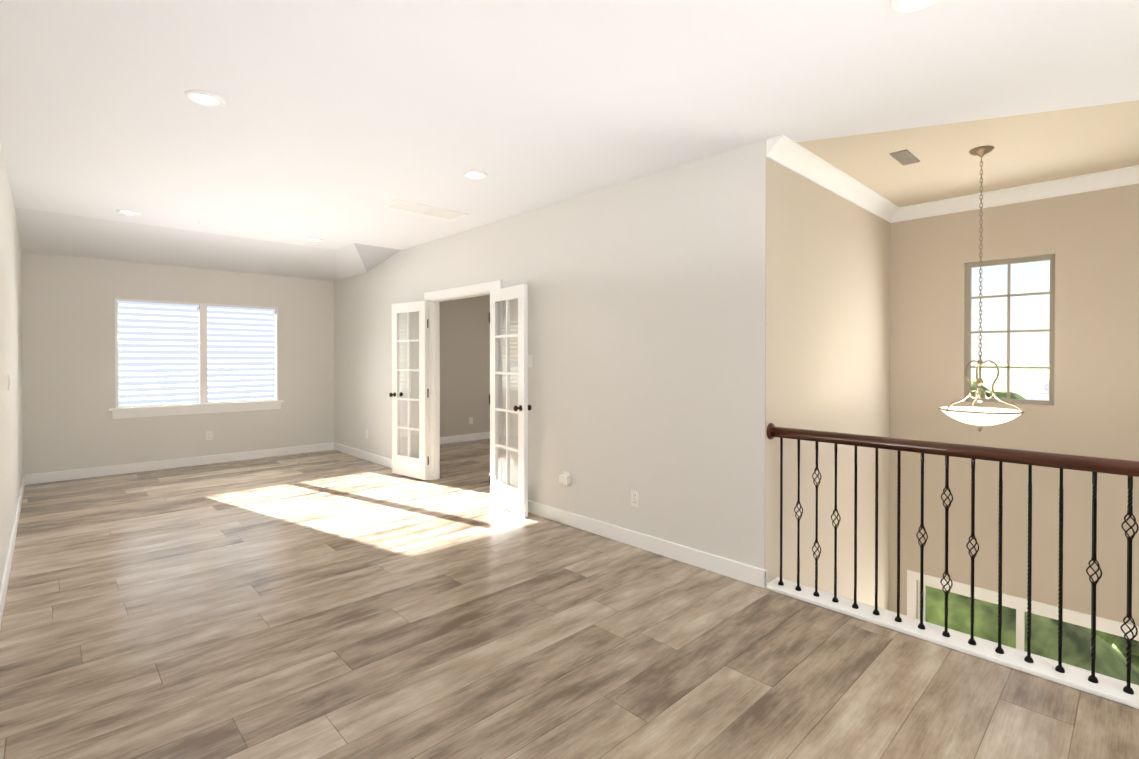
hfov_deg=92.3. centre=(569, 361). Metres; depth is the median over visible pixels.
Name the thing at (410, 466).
door leaf
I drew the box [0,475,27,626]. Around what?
baseboard
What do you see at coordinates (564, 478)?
wall box
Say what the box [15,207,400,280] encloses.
ceiling
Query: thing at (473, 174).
recessed light
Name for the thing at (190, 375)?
window blinds
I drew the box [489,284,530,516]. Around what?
door leaf
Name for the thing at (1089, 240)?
wall
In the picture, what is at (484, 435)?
baseboard
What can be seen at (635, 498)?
electrical outlet
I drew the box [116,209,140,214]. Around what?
recessed light
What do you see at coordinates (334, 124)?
ceiling
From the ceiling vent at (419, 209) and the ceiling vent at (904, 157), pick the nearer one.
the ceiling vent at (904, 157)
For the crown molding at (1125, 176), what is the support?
attached to the wall at (1089, 240)
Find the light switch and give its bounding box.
[528,355,532,366]
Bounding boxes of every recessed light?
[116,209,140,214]
[185,90,225,106]
[306,238,322,241]
[463,170,486,178]
[890,0,937,12]
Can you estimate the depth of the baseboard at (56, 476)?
6.99 m
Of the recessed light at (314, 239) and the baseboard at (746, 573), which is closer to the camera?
the baseboard at (746, 573)
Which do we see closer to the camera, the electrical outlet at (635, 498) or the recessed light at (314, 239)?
the electrical outlet at (635, 498)
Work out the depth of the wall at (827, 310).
4.01 m
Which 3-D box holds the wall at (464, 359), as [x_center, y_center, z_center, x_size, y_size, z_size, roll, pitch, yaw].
[-1.915,-0.030,9.237,3.350,2.760,0.120,0,1,-44]
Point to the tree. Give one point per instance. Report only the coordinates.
(984, 389)
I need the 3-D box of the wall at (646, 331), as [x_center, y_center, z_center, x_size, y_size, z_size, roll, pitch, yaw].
[-1.210,-0.004,5.987,0.120,2.760,7.116,0,1,-44]
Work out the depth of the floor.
2.69 m
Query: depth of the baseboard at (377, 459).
7.63 m
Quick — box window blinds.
[117,301,275,406]
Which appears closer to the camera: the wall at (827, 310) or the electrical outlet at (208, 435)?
the wall at (827, 310)
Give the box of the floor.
[0,438,1138,758]
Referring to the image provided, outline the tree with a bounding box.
[971,381,1026,399]
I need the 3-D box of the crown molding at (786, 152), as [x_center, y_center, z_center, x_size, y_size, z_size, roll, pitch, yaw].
[2.067,-1.316,4.108,2.280,0.105,0.105,0,1,-44]
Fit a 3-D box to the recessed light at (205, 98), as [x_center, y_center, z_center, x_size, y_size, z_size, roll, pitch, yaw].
[-1.875,-1.353,2.821,0.176,0.011,0.176,0,1,-44]
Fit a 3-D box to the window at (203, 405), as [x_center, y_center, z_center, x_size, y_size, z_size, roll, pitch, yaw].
[-4.882,-0.044,7.291,1.930,1.460,0.155,0,1,-44]
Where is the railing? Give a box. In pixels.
[766,423,1138,708]
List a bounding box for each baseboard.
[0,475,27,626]
[28,443,331,484]
[332,442,391,467]
[440,432,489,443]
[528,500,766,588]
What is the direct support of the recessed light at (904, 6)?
in the ceiling at (334, 124)
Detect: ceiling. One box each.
[0,0,1138,249]
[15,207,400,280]
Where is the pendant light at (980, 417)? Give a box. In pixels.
[938,145,1024,431]
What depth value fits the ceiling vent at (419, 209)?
4.95 m
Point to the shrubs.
(1075, 642)
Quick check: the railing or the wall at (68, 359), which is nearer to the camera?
the railing
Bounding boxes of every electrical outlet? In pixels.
[206,431,211,439]
[631,490,638,506]
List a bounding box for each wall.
[0,142,22,585]
[21,251,333,474]
[334,140,765,568]
[440,295,489,436]
[764,157,890,609]
[889,184,1138,626]
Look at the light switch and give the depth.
4.99 m
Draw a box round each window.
[109,298,283,418]
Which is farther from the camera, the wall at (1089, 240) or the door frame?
the door frame
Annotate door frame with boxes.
[424,280,501,480]
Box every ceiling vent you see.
[382,199,467,220]
[890,149,919,165]
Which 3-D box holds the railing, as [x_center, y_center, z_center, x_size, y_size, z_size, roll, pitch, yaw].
[2.699,1.067,1.926,0.183,1.345,4.160,0,1,-44]
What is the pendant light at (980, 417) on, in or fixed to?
hanging from the ceiling at (334, 124)
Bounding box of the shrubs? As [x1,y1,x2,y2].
[925,586,1138,684]
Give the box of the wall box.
[559,471,570,485]
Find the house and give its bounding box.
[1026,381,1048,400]
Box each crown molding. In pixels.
[766,135,901,222]
[898,165,1138,221]
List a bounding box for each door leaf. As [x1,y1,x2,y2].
[389,301,428,479]
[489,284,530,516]
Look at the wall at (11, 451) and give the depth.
4.04 m
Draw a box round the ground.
[119,363,1048,400]

